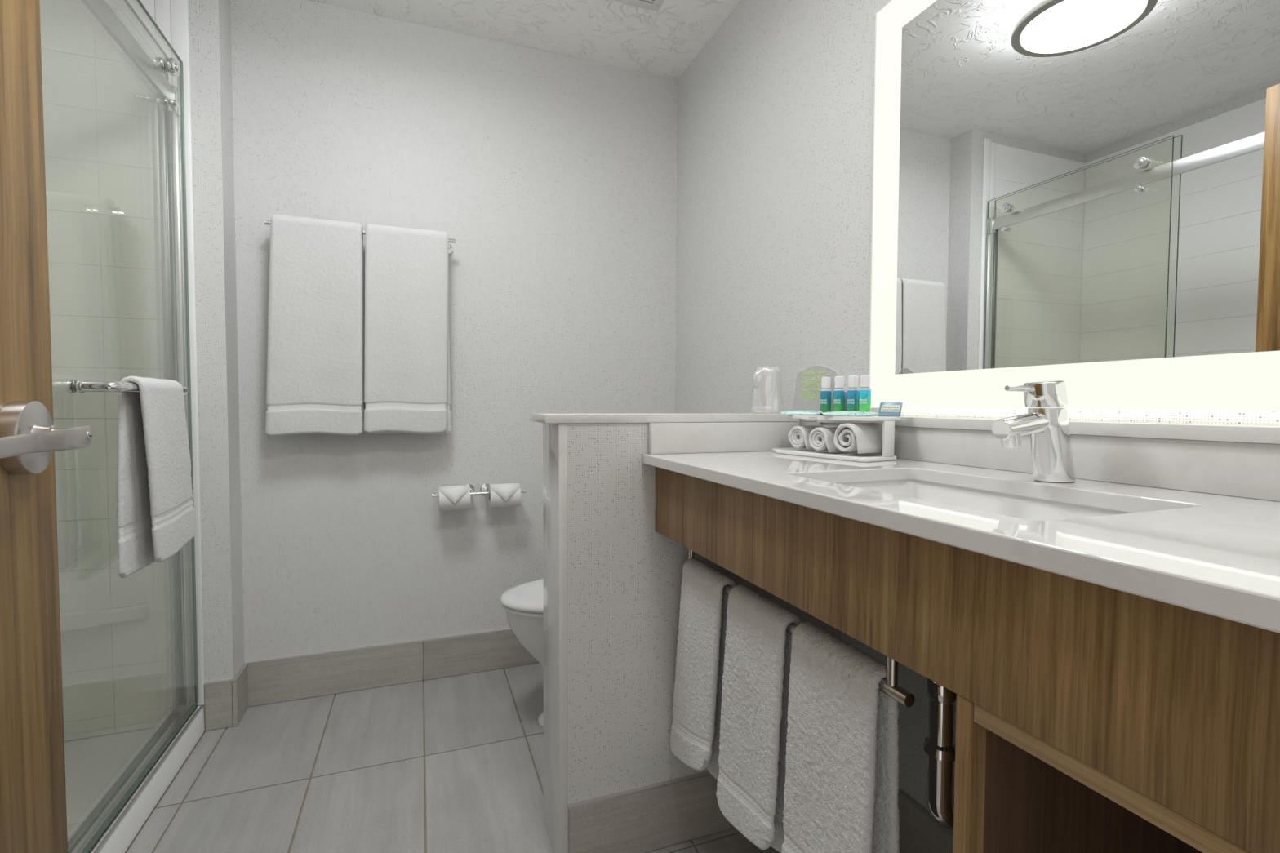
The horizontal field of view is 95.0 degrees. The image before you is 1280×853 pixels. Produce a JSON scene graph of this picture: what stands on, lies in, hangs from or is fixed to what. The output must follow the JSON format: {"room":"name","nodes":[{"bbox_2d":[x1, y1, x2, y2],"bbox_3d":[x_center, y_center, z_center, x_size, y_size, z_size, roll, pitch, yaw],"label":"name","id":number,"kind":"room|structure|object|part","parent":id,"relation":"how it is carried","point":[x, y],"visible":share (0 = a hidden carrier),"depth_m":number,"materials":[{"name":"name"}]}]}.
{"room":"hotel bathroom","nodes":[
{"label":"hotel bathroom","id":0,"kind":"room"},
{"bbox_2d":[64,0,244,742],"bbox_3d":[-1.803,-0.244,1.808,0.947,2.440,0.227,-1,2,-21],"label":"wall","id":1,"kind":"structure","parent":0,"point":[209,20],"depth_m":1.87,"materials":[{"name":"paint"}]},
{"bbox_2d":[204,663,248,730],"bbox_3d":[-1.372,0.896,1.947,0.089,0.153,0.128,-1,2,-21],"label":"baseboard","id":2,"kind":"structure","parent":1,"relation":"attached to","point":[218,694],"depth_m":1.89,"materials":[{"name":"beige tile"}]},
{"bbox_2d":[124,662,780,852],"bbox_3d":[-0.597,1.069,1.081,2.670,0.120,2.530,-1,2,-21],"label":"floor","id":3,"kind":"structure","parent":0,"point":[452,764],"depth_m":1.65,"materials":[{"name":"grey tile"}]},
{"bbox_2d":[0,0,92,852],"bbox_3d":[-0.640,-0.004,0.440,0.118,2.050,0.894,-1,2,-25],"label":"door","id":4,"kind":"structure","parent":3,"relation":"on","point":[33,815],"depth_m":0.77,"materials":[{"name":"brown wood"}]},
{"bbox_3d":[-0.788,0.014,0.754,0.020,0.095,0.095,-1,2,-25],"label":"handle","id":5,"kind":"part","parent":4,"relation":"part of","materials":[{"name":"silver metal"}]},
{"bbox_3d":[-0.715,0.017,0.704,0.016,0.031,0.187,0,2,-15],"label":"lever","id":6,"kind":"part","parent":4,"relation":"part of","materials":[{"name":"silver metal"}]},
{"bbox_2d":[64,705,205,852],"bbox_3d":[-1.489,0.964,1.038,0.767,0.086,1.519,-1,2,-21],"label":"shower pan","id":7,"kind":"object","parent":3,"relation":"on","point":[93,765],"visible":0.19,"depth_m":1.60,"materials":[{"name":"white plastic"}]},
{"bbox_2d":[67,704,201,852],"bbox_3d":[-1.160,0.912,1.149,0.069,0.016,1.496,-1,2,-21],"label":"track","id":8,"kind":"object","parent":7,"relation":"on","point":[95,828],"visible":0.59,"depth_m":1.46,"materials":[{"name":"silver metal"}]},
{"bbox_2d":[500,578,543,726],"bbox_3d":[-0.070,0.600,2.020,0.807,0.750,0.420,-1,2,-21],"label":"toilet","id":9,"kind":"object","parent":3,"relation":"on","point":[522,603],"visible":0.15,"depth_m":1.84,"materials":[{"name":"white ceramic"}]},
{"bbox_3d":[-0.165,0.549,1.982,0.603,0.030,0.378,-1,2,-21],"label":"lid","id":10,"kind":"part","parent":9,"relation":"part of","materials":[{"name":"white ceramic"}]},
{"bbox_3d":[-0.164,0.572,1.983,0.596,0.016,0.370,-1,2,-21],"label":"seat","id":11,"kind":"part","parent":9,"relation":"part of","materials":[{"name":"white ceramic"}]},
{"bbox_3d":[-0.087,0.777,2.020,0.740,0.396,0.356,-1,2,-21],"label":"bowl","id":12,"kind":"part","parent":9,"relation":"part of","materials":[{"name":"white ceramic"}]},
{"bbox_2d":[655,466,1279,852],"bbox_3d":[0.489,0.562,0.896,0.518,0.915,1.209,-1,2,-21],"label":"vanity cabinet","id":13,"kind":"object","parent":3,"relation":"on","point":[1091,717],"visible":0.88,"depth_m":0.54,"materials":[{"name":"brown wood"}]},
{"bbox_2d":[688,549,915,707],"bbox_3d":[0.225,0.299,1.049,0.023,0.088,0.662,-1,2,-21],"label":"towel bar","id":14,"kind":"object","parent":13,"relation":"attached to","point":[889,686],"visible":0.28,"depth_m":0.76,"materials":[{"name":"silver metal"}]},
{"bbox_3d":[0.117,0.282,1.335,0.023,0.076,0.023,-1,2,-21],"label":"post","id":15,"kind":"part","parent":14,"relation":"part of","materials":[{"name":"silver metal"}]},
{"bbox_2d":[669,558,736,779],"bbox_3d":[0.138,0.536,1.288,0.074,0.472,0.225,-1,2,-21],"label":"hand towel","id":16,"kind":"object","parent":14,"relation":"hanging from","point":[695,735],"visible":0.82,"depth_m":1.25,"materials":[{"name":"fabric"}]},
{"bbox_2d":[715,585,802,852],"bbox_3d":[0.217,0.541,1.076,0.072,0.468,0.205,-1,2,-21],"label":"hand towel","id":17,"kind":"object","parent":14,"relation":"hanging from","point":[751,780],"visible":0.91,"depth_m":1.04,"materials":[{"name":"fabric"}]},
{"bbox_3d":[0.225,0.334,1.050,0.018,0.018,0.662,-1,2,-21],"label":"rod","id":18,"kind":"part","parent":14,"relation":"part of","materials":[{"name":"silver metal"}]},
{"bbox_2d":[781,621,900,852],"bbox_3d":[0.294,0.566,0.871,0.069,0.500,0.205,-1,2,-21],"label":"hand towel","id":19,"kind":"object","parent":14,"relation":"hanging from","point":[842,784],"visible":0.99,"depth_m":0.83,"materials":[{"name":"fabric"}]},
{"bbox_3d":[0.331,0.303,0.767,0.023,0.076,0.023,-1,2,-21],"label":"post","id":20,"kind":"part","parent":14,"relation":"part of","materials":[{"name":"silver metal"}]},
{"bbox_2d":[642,450,1279,633],"bbox_3d":[0.484,0.093,0.877,0.569,0.022,1.211,-1,2,-21],"label":"countertop","id":21,"kind":"structure","parent":13,"relation":"on","point":[1212,554],"depth_m":0.58,"materials":[{"name":"stone"}]},
{"bbox_2d":[648,422,822,454],"bbox_3d":[0.241,0.025,1.420,0.467,0.071,0.022,-1,2,-21],"label":"side splash","id":22,"kind":"object","parent":21,"relation":"on","point":[717,437],"visible":0.76,"depth_m":1.39,"materials":[{"name":"stone"}]},
{"bbox_2d":[772,414,900,462],"bbox_3d":[0.419,0.021,1.309,0.112,0.090,0.288,-1,2,-30],"label":"caddy","id":23,"kind":"object","parent":21,"relation":"on","point":[888,422],"visible":0.98,"depth_m":1.21,"materials":[{"name":"white plastic"}]},
{"bbox_2d":[779,409,822,414],"bbox_3d":[0.377,-0.033,1.366,0.098,0.011,0.030,2,3,40],"label":"soap","id":24,"kind":"object","parent":23,"relation":"on","point":[789,412],"visible":0.99,"depth_m":1.35,"materials":[{"name":"white"}]},
{"bbox_2d":[788,426,826,449],"bbox_3d":[0.400,0.025,1.365,0.091,0.052,0.063,-1,2,-30],"label":"rolled washcloth","id":25,"kind":"object","parent":23,"relation":"on","point":[798,436],"visible":0.59,"depth_m":1.34,"materials":[{"name":"fabric"}]},
{"bbox_2d":[791,364,836,410],"bbox_3d":[0.412,-0.086,1.390,0.013,0.118,0.117,-2,3,-41],"label":"sign","id":26,"kind":"object","parent":23,"relation":"on","point":[823,371],"visible":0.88,"depth_m":1.39,"materials":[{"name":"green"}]},
{"bbox_2d":[820,377,831,415],"bbox_3d":[0.426,-0.070,1.346,0.024,0.087,0.024,2,3,40],"label":"toiletry bottle","id":27,"kind":"object","parent":23,"relation":"on","point":[825,393],"visible":0.96,"depth_m":1.34,"materials":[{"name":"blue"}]},
{"bbox_2d":[808,426,843,452],"bbox_3d":[0.430,0.028,1.298,0.099,0.053,0.063,-1,2,-30],"label":"rolled washcloth","id":28,"kind":"object","parent":23,"relation":"on","point":[821,438],"visible":0.64,"depth_m":1.27,"materials":[{"name":"fabric"}]},
{"bbox_2d":[772,447,896,462],"bbox_3d":[0.418,0.061,1.311,0.112,0.008,0.288,-1,2,-30],"label":"tray","id":29,"kind":"object","parent":23,"relation":"attached to","point":[886,455],"depth_m":1.24,"materials":[{"name":"white plastic"}]},
{"bbox_2d":[833,376,844,411],"bbox_3d":[0.446,-0.069,1.314,0.024,0.087,0.024,2,3,40],"label":"toiletry bottle","id":30,"kind":"object","parent":23,"relation":"on","point":[838,392],"visible":0.9,"depth_m":1.30,"materials":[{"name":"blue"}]},
{"bbox_2d":[832,391,847,411],"bbox_3d":[0.469,-0.051,1.315,0.010,0.053,0.084,-1,2,-30],"label":"carton","id":31,"kind":"object","parent":23,"relation":"on","point":[846,393],"visible":0.1,"depth_m":1.32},
{"bbox_2d":[787,414,900,421],"bbox_3d":[0.429,-0.020,1.306,0.096,0.008,0.276,-1,2,-30],"label":"shelf","id":32,"kind":"object","parent":23,"relation":"attached to","point":[801,417],"depth_m":1.22,"materials":[{"name":"white plastic"}]},
{"bbox_2d":[822,410,879,416],"bbox_3d":[0.445,-0.028,1.241,0.110,0.011,0.034,2,3,38],"label":"soap","id":33,"kind":"object","parent":23,"relation":"on","point":[856,413],"visible":1,"depth_m":1.23,"materials":[{"name":"white"}]},
{"bbox_2d":[846,375,858,411],"bbox_3d":[0.465,-0.067,1.280,0.024,0.087,0.024,2,3,40],"label":"toiletry bottle","id":34,"kind":"object","parent":23,"relation":"on","point":[852,404],"visible":0.88,"depth_m":1.27,"materials":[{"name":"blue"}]},
{"bbox_2d":[833,422,882,453],"bbox_3d":[0.470,0.023,1.232,0.112,0.060,0.068,-1,2,-30],"label":"rolled washcloth","id":35,"kind":"object","parent":23,"relation":"on","point":[861,437],"visible":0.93,"depth_m":1.21,"materials":[{"name":"fabric"}]},
{"bbox_2d":[858,374,871,416],"bbox_3d":[0.479,-0.066,1.250,0.024,0.087,0.024,2,3,40],"label":"toiletry bottle","id":36,"kind":"object","parent":23,"relation":"on","point":[864,391],"visible":0.94,"depth_m":1.24,"materials":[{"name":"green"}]},
{"bbox_2d":[878,402,902,416],"bbox_3d":[0.523,-0.036,1.224,0.014,0.029,0.046,-2,3,-44],"label":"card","id":37,"kind":"object","parent":23,"relation":"on","point":[886,409],"visible":1,"depth_m":1.22,"materials":[{"name":"blue paper"}]},
{"bbox_2d":[838,480,1130,520],"bbox_3d":[0.443,0.170,0.827,0.327,0.127,0.480,-1,2,-21],"label":"sink basin","id":38,"kind":"object","parent":21,"relation":"in","point":[1006,504],"visible":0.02,"depth_m":0.93,"materials":[{"name":"white ceramic"}]},
{"bbox_2d":[923,678,956,831],"bbox_3d":[0.574,0.409,0.895,0.394,0.355,0.090,-1,2,-21],"label":"trap","id":39,"kind":"object","parent":38,"relation":"attached to","point":[940,744],"visible":0.41,"depth_m":0.83,"materials":[{"name":"silver metal"}]},
{"bbox_2d":[991,380,1075,483],"bbox_3d":[0.584,0.007,0.867,0.146,0.151,0.052,-1,2,-21],"label":"faucet","id":40,"kind":"object","parent":21,"relation":"on","point":[1047,428],"visible":1,"depth_m":0.85,"materials":[{"name":"silver metal"}]},
{"bbox_3d":[0.554,-0.055,0.853,0.056,0.008,0.008,-1,2,-21],"label":"lever","id":41,"kind":"part","parent":40,"relation":"part of","materials":[{"name":"silver metal"}]},
{"bbox_3d":[0.562,-0.002,0.858,0.098,0.042,0.030,-1,2,-21],"label":"spout","id":42,"kind":"part","parent":40,"relation":"part of","materials":[{"name":"silver metal"}]},
{"bbox_2d":[822,422,1279,501],"bbox_3d":[0.702,0.046,0.955,0.068,0.068,1.206,-1,2,-21],"label":"back splash","id":43,"kind":"object","parent":21,"relation":"on","point":[1231,468],"visible":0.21,"depth_m":0.84,"materials":[{"name":"stone"}]},
{"bbox_2d":[816,415,1279,444],"bbox_3d":[0.708,0.001,0.956,0.093,0.020,1.206,-1,2,-21],"label":"ledge","id":44,"kind":"object","parent":43,"relation":"on","point":[1270,434],"visible":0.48,"depth_m":0.83,"materials":[{"name":"stone"}]},
{"bbox_3d":[0.567,0.599,0.691,0.517,0.657,0.019,-1,2,-21],"label":"panel","id":45,"kind":"part","parent":13,"relation":"part of","materials":[{"name":"brown wood"}]},
{"bbox_3d":[0.404,0.289,0.407,0.018,0.018,0.374,-1,2,-21],"label":"rail","id":46,"kind":"part","parent":13,"relation":"part of","materials":[{"name":"brown wood"}]},
{"bbox_2d":[230,0,677,679],"bbox_3d":[-0.622,-0.258,2.319,1.623,2.440,0.100,-1,2,-21],"label":"wall","id":47,"kind":"structure","parent":0,"point":[553,177],"depth_m":2.22,"materials":[{"name":"paint"}]},
{"bbox_2d":[264,220,456,253],"bbox_3d":[-0.969,-0.665,2.075,0.603,0.042,0.082,-1,2,-21],"label":"towel bar","id":48,"kind":"object","parent":47,"relation":"attached to","point":[266,222],"visible":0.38,"depth_m":2.14,"materials":[{"name":"silver metal"}]},
{"bbox_2d":[265,214,364,436],"bbox_3d":[-1.107,-0.337,2.000,0.298,0.736,0.071,-1,2,-21],"label":"bath towel","id":49,"kind":"object","parent":48,"relation":"hanging from","point":[315,384],"visible":1,"depth_m":1.98,"materials":[{"name":"fabric"}]},
{"bbox_3d":[-0.957,-0.676,2.043,0.603,0.016,0.016,-1,2,-21],"label":"rod","id":50,"kind":"part","parent":48,"relation":"part of","materials":[{"name":"silver metal"}]},
{"bbox_2d":[364,223,451,434],"bbox_3d":[-0.833,-0.339,2.103,0.291,0.740,0.073,-1,2,-21],"label":"bath towel","id":51,"kind":"object","parent":48,"relation":"hanging from","point":[407,374],"visible":1,"depth_m":2.07,"materials":[{"name":"fabric"}]},
{"bbox_2d":[244,628,539,706],"bbox_3d":[-0.607,0.885,2.309,1.623,0.153,0.012,-1,2,-21],"label":"baseboard","id":52,"kind":"structure","parent":47,"relation":"attached to","point":[277,680],"depth_m":2.17,"materials":[{"name":"beige tile"}]},
{"bbox_2d":[431,483,525,497],"bbox_3d":[-0.615,0.243,2.243,0.341,0.042,0.082,-1,2,-21],"label":"toilet paper holder","id":53,"kind":"object","parent":47,"relation":"attached to","point":[484,487],"visible":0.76,"depth_m":2.24,"materials":[{"name":"silver metal"}]},
{"bbox_2d":[438,484,470,511],"bbox_3d":[-0.690,0.265,2.179,0.111,0.089,0.091,-1,2,-21],"label":"toilet paper roll","id":54,"kind":"object","parent":53,"relation":"on","point":[450,497],"visible":0.99,"depth_m":2.15,"materials":[{"name":"white paper"}]},
{"bbox_3d":[-0.603,0.253,2.212,0.341,0.017,0.017,-1,2,-21],"label":"rod","id":55,"kind":"part","parent":53,"relation":"part of","materials":[{"name":"silver metal"}]},
{"bbox_2d":[488,483,520,507],"bbox_3d":[-0.518,0.264,2.243,0.112,0.089,0.091,-1,2,-21],"label":"toilet paper roll","id":56,"kind":"object","parent":53,"relation":"on","point":[506,495],"visible":0.98,"depth_m":2.21,"materials":[{"name":"white paper"}]},
{"bbox_2d":[308,0,741,79],"bbox_3d":[-0.587,-1.480,0.987,2.670,0.100,2.530,-1,2,-21],"label":"ceiling","id":57,"kind":"structure","parent":0,"point":[664,42],"depth_m":2.14,"materials":[{"name":"white paint"}]},
{"bbox_2d":[613,0,664,11],"bbox_3d":[-0.030,-1.456,1.862,0.316,0.008,0.315,-1,2,-21],"label":"ceiling vent","id":58,"kind":"object","parent":57,"relation":"in","point":[653,5],"visible":1,"depth_m":2.02,"materials":[{"name":"white paint"}]},
{"bbox_2d":[567,421,840,852],"bbox_3d":[0.157,0.491,1.513,0.744,1.008,0.174,-1,2,-21],"label":"wall","id":59,"kind":"structure","parent":0,"point":[624,576],"depth_m":1.34,"materials":[{"name":"paint"}]},
{"bbox_2d":[542,422,568,852],"bbox_3d":[-0.200,0.494,1.378,0.020,1.008,0.175,-1,2,-21],"label":"trim","id":60,"kind":"structure","parent":59,"relation":"attached to","point":[554,435],"depth_m":1.32,"materials":[{"name":"stone"}]},
{"bbox_2d":[568,770,734,852],"bbox_3d":[0.182,0.921,1.440,0.732,0.153,0.011,-1,2,-21],"label":"baseboard","id":61,"kind":"structure","parent":59,"relation":"attached to","point":[655,816],"depth_m":1.37,"materials":[{"name":"beige tile"}]},
{"bbox_2d":[529,413,816,423],"bbox_3d":[0.134,-0.023,1.487,0.792,0.020,0.190,-1,2,-21],"label":"trim","id":62,"kind":"structure","parent":59,"relation":"on","point":[545,418],"depth_m":1.36,"materials":[{"name":"stone"}]},
{"bbox_2d":[751,365,783,413],"bbox_3d":[0.339,-0.098,1.564,0.087,0.125,0.086,-1,2,-21],"label":"cup","id":63,"kind":"object","parent":62,"relation":"on","point":[766,396],"visible":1,"depth_m":1.53,"materials":[{"name":"plastic"}]},
{"bbox_2d":[675,0,1279,811],"bbox_3d":[0.611,-0.223,1.485,0.100,2.440,2.530,-1,2,-21],"label":"wall","id":64,"kind":"structure","parent":0,"point":[775,123],"depth_m":1.77,"materials":[{"name":"paint"}]},
{"bbox_2d":[897,787,953,852],"bbox_3d":[0.743,0.939,1.006,0.012,0.153,1.218,-1,2,-21],"label":"baseboard","id":65,"kind":"structure","parent":64,"relation":"attached to","point":[919,833],"depth_m":1.31,"materials":[{"name":"beige tile"}]},
{"bbox_2d":[868,0,1279,411],"bbox_3d":[0.754,-0.490,0.912,0.030,0.932,1.058,-1,2,-21],"label":"mirror","id":66,"kind":"object","parent":64,"relation":"attached to","point":[1084,194],"visible":0.87,"depth_m":0.96,"materials":[{"name":"silver mirror"}]},
{"bbox_3d":[-1.892,-0.209,0.841,0.100,2.440,1.523,-1,2,-21],"label":"wall","id":67,"kind":"structure","parent":0,"visible":0},
{"bbox_2d":[39,0,204,741],"bbox_3d":[-1.484,-0.212,0.994,0.768,2.370,1.522,-1,2,-21],"label":"shower surround","id":68,"kind":"object","parent":67,"relation":"attached to","point":[101,113],"visible":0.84,"depth_m":1.76,"materials":[{"name":"white tile"}]},
{"bbox_2d":[59,604,148,631],"bbox_3d":[-1.781,0.577,1.617,0.625,0.043,0.194,-1,2,-21],"label":"shelf","id":69,"kind":"object","parent":68,"relation":"attached to","point":[76,617],"depth_m":1.76,"materials":[{"name":"white plastic"}]},
{"bbox_2d":[80,0,181,116],"bbox_3d":[-1.152,-0.960,1.086,0.022,0.079,1.508,-1,2,-21],"label":"shower rail","id":70,"kind":"object","parent":68,"relation":"attached to","point":[100,10],"visible":0.88,"depth_m":1.51,"materials":[{"name":"silver metal"}]},
{"bbox_2d":[66,0,198,852],"bbox_3d":[-1.243,-0.101,1.461,0.120,1.985,0.778,-1,2,-23],"label":"sliding shower door","id":71,"kind":"structure","parent":70,"relation":"hanging from","point":[171,66],"depth_m":1.72,"materials":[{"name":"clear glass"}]},
{"bbox_2d":[115,376,195,578],"bbox_3d":[-1.190,0.109,1.456,0.064,0.456,0.316,-1,2,-20],"label":"hand towel","id":72,"kind":"object","parent":71,"relation":"hanging from","point":[156,518],"visible":0.98,"depth_m":1.39,"materials":[{"name":"fabric"}]},
{"bbox_3d":[-1.365,-0.937,1.693,0.048,0.020,0.020,-1,2,-21],"label":"guide knob","id":73,"kind":"part","parent":71,"relation":"part of","materials":[{"name":"silver metal"}]},
{"bbox_2d":[67,0,195,852],"bbox_3d":[-1.290,-0.096,1.446,0.046,2.002,0.803,-1,2,-21],"label":"fixed glass panel","id":74,"kind":"object","parent":68,"relation":"attached to","point":[170,125],"visible":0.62,"depth_m":1.79,"materials":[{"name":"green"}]},
{"bbox_3d":[-1.450,-0.262,1.815,0.038,2.306,0.006,-1,2,-21],"label":"backing panel","id":75,"kind":"part","parent":68,"relation":"part of","materials":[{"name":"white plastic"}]},
{"bbox_3d":[-1.411,-0.268,1.828,0.045,2.318,0.010,-1,2,-21],"label":"backing panel","id":76,"kind":"part","parent":68,"relation":"part of","materials":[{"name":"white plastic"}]}
]}

